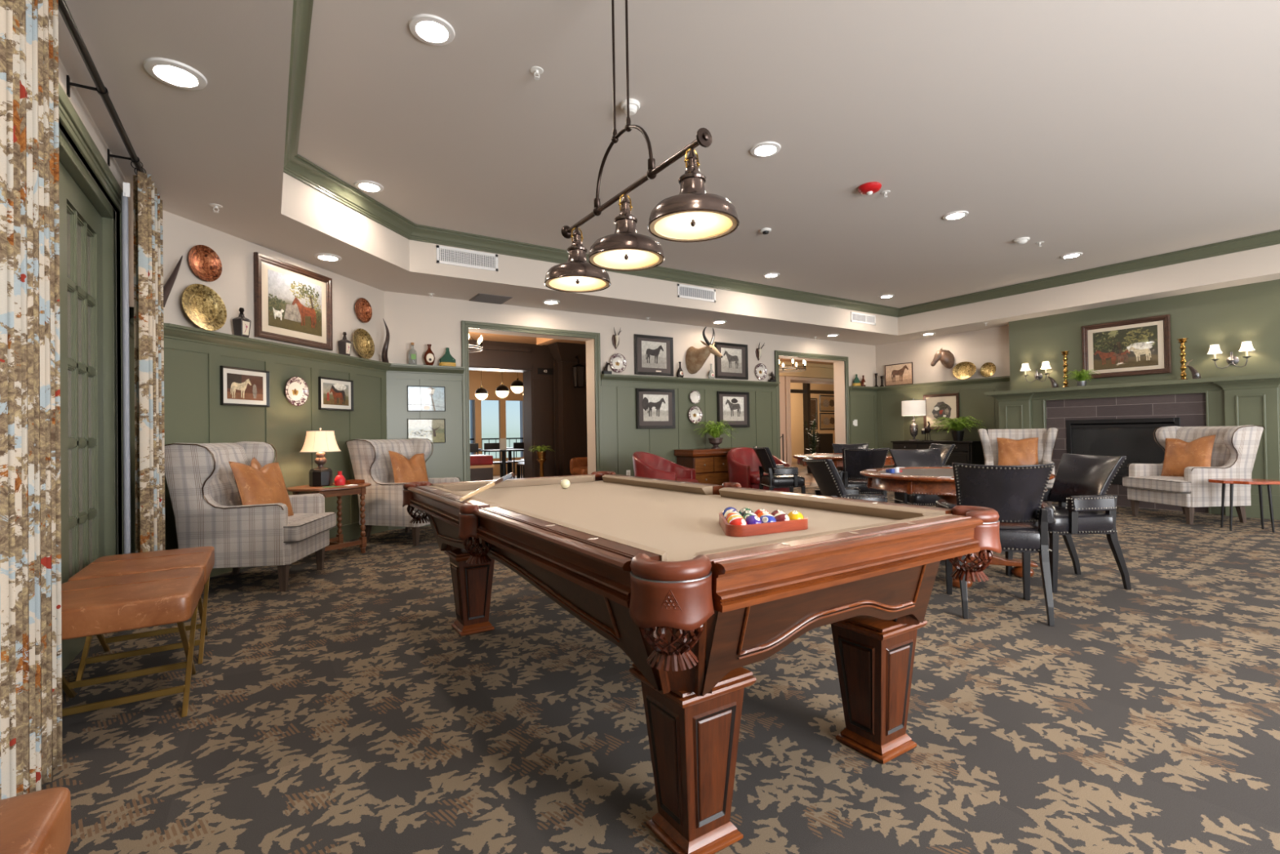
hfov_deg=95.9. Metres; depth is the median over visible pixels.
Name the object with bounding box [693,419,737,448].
potted fern
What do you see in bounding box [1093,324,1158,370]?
print
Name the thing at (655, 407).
print
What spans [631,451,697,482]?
tub chair
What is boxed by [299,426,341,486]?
table lamp
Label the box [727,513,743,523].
ball
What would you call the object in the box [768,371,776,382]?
horse figurine
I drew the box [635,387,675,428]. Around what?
framed picture
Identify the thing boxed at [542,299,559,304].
recessed light
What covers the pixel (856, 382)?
bottle
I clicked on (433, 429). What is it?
framed picture
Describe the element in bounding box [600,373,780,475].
wall paneling
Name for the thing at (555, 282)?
diffuser
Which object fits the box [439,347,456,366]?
bottle
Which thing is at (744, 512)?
ball
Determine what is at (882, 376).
candlestick
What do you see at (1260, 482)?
table
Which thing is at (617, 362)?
wall plate
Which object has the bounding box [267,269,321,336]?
print
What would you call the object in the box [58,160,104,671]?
door
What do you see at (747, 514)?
ball
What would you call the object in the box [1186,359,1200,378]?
figurine
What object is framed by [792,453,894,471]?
table
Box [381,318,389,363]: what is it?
horn
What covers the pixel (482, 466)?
bench
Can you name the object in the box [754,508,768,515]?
ball
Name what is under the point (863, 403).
trim
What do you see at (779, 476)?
leather armchair
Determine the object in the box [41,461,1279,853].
floor
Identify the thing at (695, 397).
wall plate
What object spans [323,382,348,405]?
print
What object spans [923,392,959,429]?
framed picture
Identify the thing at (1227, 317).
wall
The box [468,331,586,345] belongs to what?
ceiling
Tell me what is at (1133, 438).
fireplace insert
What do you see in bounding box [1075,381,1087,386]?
pot
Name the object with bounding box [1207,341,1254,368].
wall sconce
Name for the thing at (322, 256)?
recessed light
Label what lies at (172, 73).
recessed light
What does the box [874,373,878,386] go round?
candlestick
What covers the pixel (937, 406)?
print
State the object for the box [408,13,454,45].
recessed light
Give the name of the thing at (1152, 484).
seat cushion
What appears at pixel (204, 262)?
plate
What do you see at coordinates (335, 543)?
side table
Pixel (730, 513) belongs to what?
ball
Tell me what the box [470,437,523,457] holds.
porch railing
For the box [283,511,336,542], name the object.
seat cushion
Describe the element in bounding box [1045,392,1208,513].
fireplace surround
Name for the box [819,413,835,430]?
framed map
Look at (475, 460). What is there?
cushion
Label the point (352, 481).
wooden tray
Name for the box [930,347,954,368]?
head sculpture
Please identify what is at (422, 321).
wall
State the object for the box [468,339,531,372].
beam
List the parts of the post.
post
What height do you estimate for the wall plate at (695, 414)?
0.282 m
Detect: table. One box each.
[286,482,371,553]
[402,471,1001,853]
[478,448,524,476]
[506,447,516,479]
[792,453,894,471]
[860,466,1054,588]
[1207,478,1279,532]
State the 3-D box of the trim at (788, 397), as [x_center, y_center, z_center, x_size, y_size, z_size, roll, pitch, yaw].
[4.859,-0.104,15.252,2.820,2.520,0.034,-1,-1,-33]
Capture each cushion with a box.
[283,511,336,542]
[427,485,500,506]
[432,474,595,490]
[470,454,493,465]
[497,506,666,560]
[602,474,712,494]
[675,478,697,482]
[693,514,949,558]
[719,487,945,519]
[750,471,768,484]
[1047,477,1054,484]
[1122,475,1191,493]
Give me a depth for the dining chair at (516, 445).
13.19 m
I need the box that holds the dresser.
[674,447,734,484]
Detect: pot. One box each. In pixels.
[536,451,546,458]
[707,437,723,448]
[806,466,811,473]
[951,431,964,440]
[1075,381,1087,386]
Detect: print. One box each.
[226,373,262,400]
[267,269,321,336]
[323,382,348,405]
[641,340,666,368]
[641,394,668,421]
[720,347,742,373]
[723,396,743,421]
[810,400,816,427]
[926,395,955,426]
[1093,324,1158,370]
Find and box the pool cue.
[459,471,514,501]
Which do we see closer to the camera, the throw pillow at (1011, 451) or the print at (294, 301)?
the print at (294, 301)
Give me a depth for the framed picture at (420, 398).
6.93 m
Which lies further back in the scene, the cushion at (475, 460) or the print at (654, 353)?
the cushion at (475, 460)
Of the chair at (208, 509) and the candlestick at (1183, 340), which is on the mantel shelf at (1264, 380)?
the candlestick at (1183, 340)
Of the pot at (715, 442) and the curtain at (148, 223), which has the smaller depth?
the curtain at (148, 223)
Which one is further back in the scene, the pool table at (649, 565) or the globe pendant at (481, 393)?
the globe pendant at (481, 393)
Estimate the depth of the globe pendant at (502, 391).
12.91 m
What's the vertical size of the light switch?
0.124 m
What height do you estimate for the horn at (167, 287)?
0.411 m
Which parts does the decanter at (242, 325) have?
painted panel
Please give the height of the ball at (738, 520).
0.057 m
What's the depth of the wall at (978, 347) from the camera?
10.48 m
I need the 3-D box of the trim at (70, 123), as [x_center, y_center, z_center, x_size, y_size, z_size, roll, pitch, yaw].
[-2.639,-0.149,2.717,0.034,2.595,2.090,-1,-1,-33]
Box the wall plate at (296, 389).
[284,376,308,405]
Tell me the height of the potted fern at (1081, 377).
0.251 m
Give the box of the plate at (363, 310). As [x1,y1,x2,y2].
[355,297,372,322]
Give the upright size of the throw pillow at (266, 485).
0.476 m
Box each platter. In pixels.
[952,361,976,379]
[980,362,995,377]
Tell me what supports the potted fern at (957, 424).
on the base cabinet at (971, 452)
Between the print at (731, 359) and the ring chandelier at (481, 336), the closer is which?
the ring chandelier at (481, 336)
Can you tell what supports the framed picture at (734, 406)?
attached to the wall at (422, 321)
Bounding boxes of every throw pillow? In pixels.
[228,461,293,515]
[248,457,262,470]
[388,450,428,483]
[996,437,1038,465]
[1160,435,1215,476]
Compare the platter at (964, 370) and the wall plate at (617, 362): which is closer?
the wall plate at (617, 362)
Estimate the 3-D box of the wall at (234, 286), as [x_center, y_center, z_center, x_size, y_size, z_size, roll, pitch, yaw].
[-3.343,-0.214,5.408,0.200,2.800,2.701,-1,-1,12]
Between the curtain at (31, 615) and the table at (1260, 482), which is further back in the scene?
the table at (1260, 482)
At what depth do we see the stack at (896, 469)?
4.39 m
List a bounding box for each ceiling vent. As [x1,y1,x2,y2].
[435,244,497,271]
[469,293,512,304]
[677,284,715,302]
[850,311,875,324]
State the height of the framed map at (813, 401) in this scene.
1.120 m
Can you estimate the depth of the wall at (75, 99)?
3.25 m
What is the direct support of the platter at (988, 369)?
on the trim at (892, 425)
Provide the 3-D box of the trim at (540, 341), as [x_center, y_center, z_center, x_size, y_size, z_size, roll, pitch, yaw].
[-2.079,-1.499,8.923,1.800,0.160,1.400,-1,-1,-33]
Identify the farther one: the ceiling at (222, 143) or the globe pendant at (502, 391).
the globe pendant at (502, 391)
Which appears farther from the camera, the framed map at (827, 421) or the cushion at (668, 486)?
the framed map at (827, 421)
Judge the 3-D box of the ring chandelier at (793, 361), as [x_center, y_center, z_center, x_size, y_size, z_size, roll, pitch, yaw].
[3.073,-1.400,12.005,0.752,0.457,0.750,-1,-1,-33]
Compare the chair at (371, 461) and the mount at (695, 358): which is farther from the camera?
the mount at (695, 358)
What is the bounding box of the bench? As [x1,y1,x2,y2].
[470,454,494,480]
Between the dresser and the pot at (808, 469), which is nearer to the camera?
the dresser
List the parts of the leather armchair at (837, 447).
backrest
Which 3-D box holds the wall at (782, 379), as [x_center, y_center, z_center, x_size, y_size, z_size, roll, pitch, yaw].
[4.992,-0.242,15.689,10.600,2.800,0.550,-1,-1,-33]
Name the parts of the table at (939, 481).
nail trim, leg, leg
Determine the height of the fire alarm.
0.076 m
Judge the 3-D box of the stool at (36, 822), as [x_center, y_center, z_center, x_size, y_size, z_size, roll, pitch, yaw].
[-1.042,0.855,0.641,0.490,0.496,0.600,-1,-1,-33]
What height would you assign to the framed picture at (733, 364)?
0.593 m
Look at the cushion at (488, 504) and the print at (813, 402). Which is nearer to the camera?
the cushion at (488, 504)
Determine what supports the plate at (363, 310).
attached to the wall at (234, 286)
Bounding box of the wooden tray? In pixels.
[345,479,364,484]
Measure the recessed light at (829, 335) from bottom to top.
0.034 m
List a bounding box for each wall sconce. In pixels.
[1020,361,1051,382]
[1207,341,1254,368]
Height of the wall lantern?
0.612 m
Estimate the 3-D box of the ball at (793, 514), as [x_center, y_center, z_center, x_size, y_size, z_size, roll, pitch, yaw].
[0.512,0.305,1.904,0.057,0.057,0.057,-1,-1,-10]
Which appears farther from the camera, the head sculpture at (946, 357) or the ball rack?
the head sculpture at (946, 357)
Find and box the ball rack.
[719,511,808,537]
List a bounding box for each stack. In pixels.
[888,468,894,472]
[893,467,899,472]
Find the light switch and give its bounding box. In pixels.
[853,419,857,426]
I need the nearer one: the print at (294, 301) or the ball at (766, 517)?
the ball at (766, 517)
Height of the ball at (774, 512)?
0.057 m
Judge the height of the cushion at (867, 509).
0.043 m
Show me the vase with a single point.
(340, 480)
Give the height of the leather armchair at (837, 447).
0.879 m
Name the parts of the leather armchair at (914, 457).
arm post, backrest, seat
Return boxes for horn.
[163,255,182,307]
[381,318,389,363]
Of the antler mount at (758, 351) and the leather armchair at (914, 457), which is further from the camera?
the antler mount at (758, 351)
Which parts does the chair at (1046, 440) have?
backrest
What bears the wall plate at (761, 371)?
attached to the wall at (422, 321)
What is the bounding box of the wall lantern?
[572,355,585,387]
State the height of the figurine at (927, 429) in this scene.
0.356 m
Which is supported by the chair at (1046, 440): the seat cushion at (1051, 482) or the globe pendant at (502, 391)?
the seat cushion at (1051, 482)
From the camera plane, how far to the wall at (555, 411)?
10.98 m
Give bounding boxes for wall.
[58,57,133,554]
[162,209,384,361]
[383,291,875,474]
[469,369,524,475]
[523,342,587,477]
[778,376,834,462]
[790,382,835,461]
[875,325,1009,386]
[1008,279,1279,390]
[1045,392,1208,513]
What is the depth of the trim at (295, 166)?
6.61 m
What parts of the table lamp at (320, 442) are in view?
lamp shade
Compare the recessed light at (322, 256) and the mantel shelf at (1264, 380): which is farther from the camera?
the mantel shelf at (1264, 380)
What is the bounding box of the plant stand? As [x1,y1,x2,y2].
[536,458,546,476]
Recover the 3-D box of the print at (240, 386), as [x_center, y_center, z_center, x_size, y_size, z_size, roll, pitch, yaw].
[-3.326,-0.334,4.864,0.011,0.210,0.344,-1,-1,12]
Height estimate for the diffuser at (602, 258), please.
0.037 m
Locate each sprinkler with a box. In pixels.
[208,203,222,213]
[529,66,543,79]
[880,190,890,198]
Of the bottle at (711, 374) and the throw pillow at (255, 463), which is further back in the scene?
the bottle at (711, 374)
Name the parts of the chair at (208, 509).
backrest, leg, leg, seat frame, leg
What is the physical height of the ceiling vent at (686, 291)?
0.180 m
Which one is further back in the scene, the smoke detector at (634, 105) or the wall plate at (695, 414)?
the wall plate at (695, 414)
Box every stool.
[0,786,71,853]
[61,567,204,716]
[67,546,214,680]
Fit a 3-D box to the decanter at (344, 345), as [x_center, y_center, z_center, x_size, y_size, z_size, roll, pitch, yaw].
[-3.046,-0.859,5.956,0.092,0.246,0.092,-1,-1,12]
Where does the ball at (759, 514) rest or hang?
on the pool table at (649, 565)
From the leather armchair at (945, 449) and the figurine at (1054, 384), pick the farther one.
the figurine at (1054, 384)
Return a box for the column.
[470,400,524,457]
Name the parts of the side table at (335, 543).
leg, leg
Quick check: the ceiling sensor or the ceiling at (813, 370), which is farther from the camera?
the ceiling at (813, 370)
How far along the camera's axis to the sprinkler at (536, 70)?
3.42 m
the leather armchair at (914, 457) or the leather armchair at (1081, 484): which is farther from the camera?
the leather armchair at (914, 457)
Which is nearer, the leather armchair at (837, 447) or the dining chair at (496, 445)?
the leather armchair at (837, 447)
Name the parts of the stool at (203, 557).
leg, leg, leg, leg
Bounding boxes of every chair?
[164,441,337,591]
[345,437,461,546]
[470,443,478,454]
[484,442,509,479]
[506,442,524,478]
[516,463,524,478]
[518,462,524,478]
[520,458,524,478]
[569,457,587,475]
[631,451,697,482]
[726,447,789,492]
[977,427,1058,505]
[1122,425,1265,524]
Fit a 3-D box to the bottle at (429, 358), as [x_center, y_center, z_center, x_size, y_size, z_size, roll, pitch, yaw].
[-2.519,-0.862,6.909,0.132,0.255,0.081,-1,-1,-33]
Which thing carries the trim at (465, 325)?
attached to the wall at (422, 321)
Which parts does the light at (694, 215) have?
lamp shade, hanging rod, lamp shade, hanging rod, lamp shade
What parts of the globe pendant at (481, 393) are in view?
globe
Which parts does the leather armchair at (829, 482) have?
leg, nail trim, backrest, armrest, armrest, nail trim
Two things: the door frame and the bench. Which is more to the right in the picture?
the bench
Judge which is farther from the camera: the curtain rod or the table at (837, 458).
the table at (837, 458)
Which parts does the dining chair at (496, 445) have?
backrest, leg, seat, leg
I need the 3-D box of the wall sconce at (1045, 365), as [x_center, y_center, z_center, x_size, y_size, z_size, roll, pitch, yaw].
[6.109,-0.839,8.903,0.172,0.306,0.420,-1,-1,-33]
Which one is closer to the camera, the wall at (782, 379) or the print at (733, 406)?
the print at (733, 406)
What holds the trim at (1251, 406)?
attached to the fireplace surround at (1190, 407)
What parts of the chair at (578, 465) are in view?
seat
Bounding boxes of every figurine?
[601,361,612,373]
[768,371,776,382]
[1047,371,1058,387]
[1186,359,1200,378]
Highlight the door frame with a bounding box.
[58,128,117,555]
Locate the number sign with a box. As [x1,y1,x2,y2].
[537,367,552,374]
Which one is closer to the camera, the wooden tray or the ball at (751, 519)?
the ball at (751, 519)
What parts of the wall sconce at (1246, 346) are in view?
lamp shade, arm, stem, arm, lamp shade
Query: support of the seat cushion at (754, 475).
on the tub chair at (743, 463)
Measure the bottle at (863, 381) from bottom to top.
0.220 m
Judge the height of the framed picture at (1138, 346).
0.775 m
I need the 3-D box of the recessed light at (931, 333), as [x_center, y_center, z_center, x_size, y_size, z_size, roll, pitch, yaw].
[5.172,-1.675,10.353,0.232,0.034,0.232,-1,-1,-33]
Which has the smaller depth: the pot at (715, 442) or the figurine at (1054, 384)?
the figurine at (1054, 384)
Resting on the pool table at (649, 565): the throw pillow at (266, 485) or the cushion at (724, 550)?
the cushion at (724, 550)
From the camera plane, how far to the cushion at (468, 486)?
3.58 m
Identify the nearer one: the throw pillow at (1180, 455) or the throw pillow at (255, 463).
the throw pillow at (255, 463)
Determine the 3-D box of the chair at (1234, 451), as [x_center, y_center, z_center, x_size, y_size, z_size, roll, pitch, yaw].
[6.221,0.518,6.570,0.882,1.060,0.948,-1,-1,-3]
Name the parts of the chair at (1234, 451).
leg, seat frame, leg, backrest, leg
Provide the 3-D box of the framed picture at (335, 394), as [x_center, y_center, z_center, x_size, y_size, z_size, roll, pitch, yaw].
[-3.097,-0.332,5.892,0.028,0.323,0.464,-1,-1,12]
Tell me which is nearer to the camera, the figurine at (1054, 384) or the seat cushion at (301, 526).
the seat cushion at (301, 526)
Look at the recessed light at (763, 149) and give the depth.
4.41 m
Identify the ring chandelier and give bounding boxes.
[468,333,483,352]
[778,358,806,372]
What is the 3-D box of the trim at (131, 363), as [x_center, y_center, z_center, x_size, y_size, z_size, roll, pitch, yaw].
[-3.325,0.209,3.865,0.120,1.922,0.546,-1,-1,-33]
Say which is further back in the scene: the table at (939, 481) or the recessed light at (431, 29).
the table at (939, 481)
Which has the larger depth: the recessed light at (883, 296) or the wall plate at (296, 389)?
the recessed light at (883, 296)
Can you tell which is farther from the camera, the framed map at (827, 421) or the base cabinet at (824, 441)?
the framed map at (827, 421)
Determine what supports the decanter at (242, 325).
on the wall paneling at (193, 412)
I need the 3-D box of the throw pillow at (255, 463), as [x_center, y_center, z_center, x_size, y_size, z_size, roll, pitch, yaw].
[-2.940,0.475,4.461,0.169,0.480,0.497,-1,-1,-23]
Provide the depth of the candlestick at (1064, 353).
8.37 m
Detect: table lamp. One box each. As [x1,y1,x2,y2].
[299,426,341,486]
[902,398,925,440]
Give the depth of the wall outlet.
8.46 m
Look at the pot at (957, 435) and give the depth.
10.01 m
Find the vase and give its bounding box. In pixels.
[333,471,345,485]
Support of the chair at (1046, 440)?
on the floor
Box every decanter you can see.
[232,307,250,337]
[337,332,351,355]
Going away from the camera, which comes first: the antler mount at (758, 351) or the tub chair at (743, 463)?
the tub chair at (743, 463)
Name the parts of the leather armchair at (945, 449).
backrest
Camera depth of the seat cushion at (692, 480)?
7.29 m
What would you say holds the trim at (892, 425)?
attached to the wall at (978, 347)
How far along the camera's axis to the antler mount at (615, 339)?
8.36 m
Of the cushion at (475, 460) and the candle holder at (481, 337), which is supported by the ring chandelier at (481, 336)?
the candle holder at (481, 337)
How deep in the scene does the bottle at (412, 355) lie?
6.78 m
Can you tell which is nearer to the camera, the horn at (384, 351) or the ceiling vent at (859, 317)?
the horn at (384, 351)
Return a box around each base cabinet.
[804,433,833,453]
[890,440,984,466]
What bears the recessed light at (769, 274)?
in the ceiling at (1108, 131)
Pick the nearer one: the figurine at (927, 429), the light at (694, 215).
the light at (694, 215)
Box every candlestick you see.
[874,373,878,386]
[879,375,884,386]
[1060,351,1069,386]
[1177,337,1188,379]
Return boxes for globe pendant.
[475,370,488,399]
[495,377,508,397]
[511,377,523,393]
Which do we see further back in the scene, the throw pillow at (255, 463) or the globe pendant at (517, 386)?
the globe pendant at (517, 386)
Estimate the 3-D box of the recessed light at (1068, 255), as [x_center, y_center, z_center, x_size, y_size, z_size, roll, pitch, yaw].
[5.450,-2.173,7.294,0.232,0.034,0.232,-1,-1,-33]
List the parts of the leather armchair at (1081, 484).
leg, armrest, leg, leg, seat, arm post, nail trim, backrest, armrest, nail trim, leg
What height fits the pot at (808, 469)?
0.320 m
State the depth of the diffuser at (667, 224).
2.24 m
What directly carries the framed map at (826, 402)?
attached to the wall at (797, 399)
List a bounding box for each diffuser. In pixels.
[549,276,605,289]
[593,249,658,267]
[653,211,732,238]
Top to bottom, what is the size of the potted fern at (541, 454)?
0.258 m
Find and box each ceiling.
[57,0,1279,345]
[297,0,1279,307]
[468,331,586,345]
[778,358,833,364]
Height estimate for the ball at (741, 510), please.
0.057 m
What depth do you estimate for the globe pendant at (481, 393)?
13.07 m
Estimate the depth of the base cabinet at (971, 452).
9.90 m
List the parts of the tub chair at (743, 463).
seat frame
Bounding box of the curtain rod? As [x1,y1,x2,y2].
[57,0,146,174]
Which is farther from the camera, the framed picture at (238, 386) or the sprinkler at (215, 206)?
the framed picture at (238, 386)
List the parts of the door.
pane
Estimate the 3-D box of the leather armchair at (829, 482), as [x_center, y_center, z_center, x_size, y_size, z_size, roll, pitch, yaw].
[1.514,0.659,4.231,0.602,0.879,0.611,-1,-1,1]
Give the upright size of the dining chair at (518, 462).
0.900 m
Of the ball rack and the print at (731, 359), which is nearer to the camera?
the ball rack
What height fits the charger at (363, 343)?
0.333 m
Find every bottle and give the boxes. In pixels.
[408,342,417,364]
[423,344,435,365]
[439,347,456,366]
[676,361,684,377]
[708,363,715,378]
[852,373,860,386]
[861,375,866,386]
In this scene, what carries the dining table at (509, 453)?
on the floor
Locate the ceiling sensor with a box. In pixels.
[760,227,771,234]
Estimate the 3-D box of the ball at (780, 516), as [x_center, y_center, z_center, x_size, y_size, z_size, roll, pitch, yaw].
[0.460,0.306,1.878,0.057,0.057,0.057,-1,-1,-10]
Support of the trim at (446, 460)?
attached to the wall at (422, 321)
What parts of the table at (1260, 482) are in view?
leg, leg, leg, leg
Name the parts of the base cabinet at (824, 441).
door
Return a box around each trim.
[58,82,123,554]
[128,306,135,553]
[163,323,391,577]
[283,0,1279,317]
[386,363,465,529]
[461,320,602,481]
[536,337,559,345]
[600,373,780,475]
[773,350,849,459]
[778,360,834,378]
[785,376,834,466]
[790,382,834,453]
[848,386,878,448]
[876,375,1009,467]
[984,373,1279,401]
[998,387,1279,519]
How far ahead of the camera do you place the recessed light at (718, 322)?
8.89 m
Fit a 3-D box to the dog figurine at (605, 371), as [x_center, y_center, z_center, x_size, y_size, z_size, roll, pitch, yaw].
[-0.475,-0.845,8.244,0.130,0.182,0.070,-1,-1,-33]
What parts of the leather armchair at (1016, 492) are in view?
nail trim, armrest, leg, leg, backrest, nail trim, seat, leg, nail trim, leg, armrest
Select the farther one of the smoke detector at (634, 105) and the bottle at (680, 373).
the bottle at (680, 373)
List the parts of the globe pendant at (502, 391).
globe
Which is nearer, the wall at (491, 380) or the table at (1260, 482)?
the table at (1260, 482)
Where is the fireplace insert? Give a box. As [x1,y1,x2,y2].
[1066,417,1180,484]
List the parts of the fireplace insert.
glass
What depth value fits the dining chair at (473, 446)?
12.83 m
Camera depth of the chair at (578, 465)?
10.65 m
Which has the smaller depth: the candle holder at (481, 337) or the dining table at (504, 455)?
the candle holder at (481, 337)
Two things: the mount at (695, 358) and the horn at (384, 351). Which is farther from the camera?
the mount at (695, 358)
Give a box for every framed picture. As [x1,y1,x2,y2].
[219,365,270,407]
[253,252,333,351]
[318,376,353,411]
[407,385,445,411]
[407,418,445,443]
[634,333,673,376]
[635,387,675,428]
[714,342,748,379]
[716,391,750,427]
[884,361,912,386]
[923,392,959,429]
[1081,314,1171,378]
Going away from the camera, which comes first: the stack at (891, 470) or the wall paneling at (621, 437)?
the stack at (891, 470)
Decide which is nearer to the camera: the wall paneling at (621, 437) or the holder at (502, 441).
the wall paneling at (621, 437)
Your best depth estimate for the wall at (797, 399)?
20.29 m
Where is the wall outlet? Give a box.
[626,470,630,475]
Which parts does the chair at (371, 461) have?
leg, backrest, leg, leg, seat frame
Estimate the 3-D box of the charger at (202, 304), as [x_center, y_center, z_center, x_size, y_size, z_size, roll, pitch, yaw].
[-3.380,-0.927,4.478,0.073,0.360,0.364,-1,-1,11]
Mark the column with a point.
(472, 411)
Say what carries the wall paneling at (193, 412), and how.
attached to the wall at (234, 286)
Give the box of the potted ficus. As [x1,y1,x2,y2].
[804,412,819,473]
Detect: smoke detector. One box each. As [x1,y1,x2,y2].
[620,98,639,115]
[1013,236,1030,244]
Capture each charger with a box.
[182,284,226,330]
[352,328,374,359]
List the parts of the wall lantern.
glass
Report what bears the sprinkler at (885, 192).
attached to the ceiling at (1108, 131)
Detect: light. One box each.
[142,57,207,90]
[313,253,342,261]
[354,180,383,192]
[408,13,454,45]
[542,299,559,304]
[543,0,739,293]
[711,320,726,324]
[750,141,781,157]
[762,272,779,277]
[826,333,839,336]
[878,294,893,298]
[920,332,935,335]
[942,210,968,220]
[1060,252,1083,258]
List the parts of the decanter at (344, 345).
painted panel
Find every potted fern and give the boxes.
[529,444,553,458]
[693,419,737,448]
[927,415,984,440]
[1062,368,1100,386]
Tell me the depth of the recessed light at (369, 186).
4.96 m
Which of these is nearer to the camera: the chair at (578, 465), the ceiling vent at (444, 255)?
the ceiling vent at (444, 255)
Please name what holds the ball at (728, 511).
on the pool table at (649, 565)
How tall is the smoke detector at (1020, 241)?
0.054 m
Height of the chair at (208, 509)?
1.060 m
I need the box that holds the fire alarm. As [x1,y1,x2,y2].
[857,182,881,195]
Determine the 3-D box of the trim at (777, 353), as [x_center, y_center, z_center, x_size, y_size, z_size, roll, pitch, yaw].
[3.223,-0.109,10.671,1.985,2.490,0.034,-1,-1,-33]
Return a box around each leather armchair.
[751,446,805,493]
[802,455,888,502]
[831,443,871,494]
[836,447,889,502]
[888,448,942,506]
[899,443,955,503]
[935,462,1056,626]
[1004,453,1131,592]
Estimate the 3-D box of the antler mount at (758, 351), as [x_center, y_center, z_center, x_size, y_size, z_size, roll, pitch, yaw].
[2.078,-1.298,9.922,0.171,0.313,0.091,-1,-1,-33]
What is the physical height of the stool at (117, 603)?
0.496 m
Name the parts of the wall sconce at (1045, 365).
lamp shade, lamp shade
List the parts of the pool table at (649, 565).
rail, corner post, leg, rail, panel moulding, rail, rail, corner post, leg, panel moulding, rail, rail, leg, corner post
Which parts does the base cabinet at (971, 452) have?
drawer, drawer, door, drawer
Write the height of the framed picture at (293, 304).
0.734 m
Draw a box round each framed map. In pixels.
[810,398,817,429]
[819,395,834,411]
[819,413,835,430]
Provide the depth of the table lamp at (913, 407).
10.64 m
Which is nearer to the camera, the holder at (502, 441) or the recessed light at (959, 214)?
the recessed light at (959, 214)
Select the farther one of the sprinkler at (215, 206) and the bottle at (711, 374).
the bottle at (711, 374)
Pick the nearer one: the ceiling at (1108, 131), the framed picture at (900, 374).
the ceiling at (1108, 131)
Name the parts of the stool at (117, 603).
leg, leg, leg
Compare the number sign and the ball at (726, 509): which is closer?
the ball at (726, 509)
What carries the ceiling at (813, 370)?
attached to the wall at (782, 379)
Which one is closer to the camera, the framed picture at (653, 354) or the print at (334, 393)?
the print at (334, 393)
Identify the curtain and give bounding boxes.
[0,0,62,799]
[120,170,164,554]
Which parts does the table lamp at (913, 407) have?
lamp shade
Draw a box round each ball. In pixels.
[560,479,570,488]
[722,506,737,515]
[724,508,738,518]
[725,511,741,520]
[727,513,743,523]
[728,515,746,524]
[738,507,751,513]
[740,510,754,516]
[742,512,757,519]
[745,515,761,524]
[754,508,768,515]
[757,511,770,517]
[760,513,776,523]
[770,509,784,515]
[773,511,790,521]
[787,511,804,519]
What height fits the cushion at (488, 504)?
0.043 m
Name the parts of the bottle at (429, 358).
painted panel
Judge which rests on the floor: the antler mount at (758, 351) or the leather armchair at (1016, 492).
the leather armchair at (1016, 492)
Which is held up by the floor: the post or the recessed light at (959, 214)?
the post
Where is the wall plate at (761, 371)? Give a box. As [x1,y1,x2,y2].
[755,363,767,379]
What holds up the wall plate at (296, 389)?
attached to the wall at (234, 286)
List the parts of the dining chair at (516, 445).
leg, seat, backrest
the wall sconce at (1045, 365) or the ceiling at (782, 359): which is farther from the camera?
the ceiling at (782, 359)
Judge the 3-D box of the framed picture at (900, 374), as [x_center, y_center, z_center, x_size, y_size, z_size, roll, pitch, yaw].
[5.034,-1.022,11.243,0.020,0.420,0.585,-1,-1,-33]
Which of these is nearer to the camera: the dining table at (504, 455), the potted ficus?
the dining table at (504, 455)
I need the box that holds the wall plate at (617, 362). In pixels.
[609,353,626,372]
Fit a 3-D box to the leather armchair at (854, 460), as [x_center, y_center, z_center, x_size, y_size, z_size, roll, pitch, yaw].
[2.464,0.666,6.432,0.611,0.879,0.602,-1,-1,4]
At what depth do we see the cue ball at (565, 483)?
3.38 m
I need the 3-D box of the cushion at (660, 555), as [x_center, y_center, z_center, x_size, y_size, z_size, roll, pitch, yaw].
[-0.232,0.322,1.794,0.052,0.043,1.120,-1,-1,-33]
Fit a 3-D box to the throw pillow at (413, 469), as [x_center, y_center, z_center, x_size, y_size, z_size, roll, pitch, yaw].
[-2.415,0.488,6.084,0.180,0.496,0.516,-1,-1,25]
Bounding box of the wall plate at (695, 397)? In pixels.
[689,390,700,403]
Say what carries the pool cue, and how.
on the pool table at (649, 565)
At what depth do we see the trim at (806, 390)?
20.29 m
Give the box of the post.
[780,434,784,462]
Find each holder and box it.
[479,334,483,346]
[499,438,506,449]
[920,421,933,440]
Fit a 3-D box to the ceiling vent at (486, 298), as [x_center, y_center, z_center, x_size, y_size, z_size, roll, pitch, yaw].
[-1.858,-1.589,7.176,0.420,0.010,0.420,-1,-1,-33]
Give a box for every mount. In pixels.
[611,328,620,349]
[685,326,722,373]
[755,342,764,360]
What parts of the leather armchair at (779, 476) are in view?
leg, backrest, leg, armrest, seat, armrest, leg, arm post, leg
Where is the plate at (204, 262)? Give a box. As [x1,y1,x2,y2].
[187,244,222,281]
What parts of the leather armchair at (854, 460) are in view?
armrest, leg, seat, backrest, nail trim, leg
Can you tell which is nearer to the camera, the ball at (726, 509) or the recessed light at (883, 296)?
the ball at (726, 509)
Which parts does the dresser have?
drawer, drawer, drawer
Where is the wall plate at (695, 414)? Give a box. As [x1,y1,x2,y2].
[688,405,702,423]
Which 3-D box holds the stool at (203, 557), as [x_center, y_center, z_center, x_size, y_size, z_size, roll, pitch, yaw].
[-2.447,0.899,2.885,0.490,0.496,0.600,-1,-1,-33]
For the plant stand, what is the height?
0.635 m

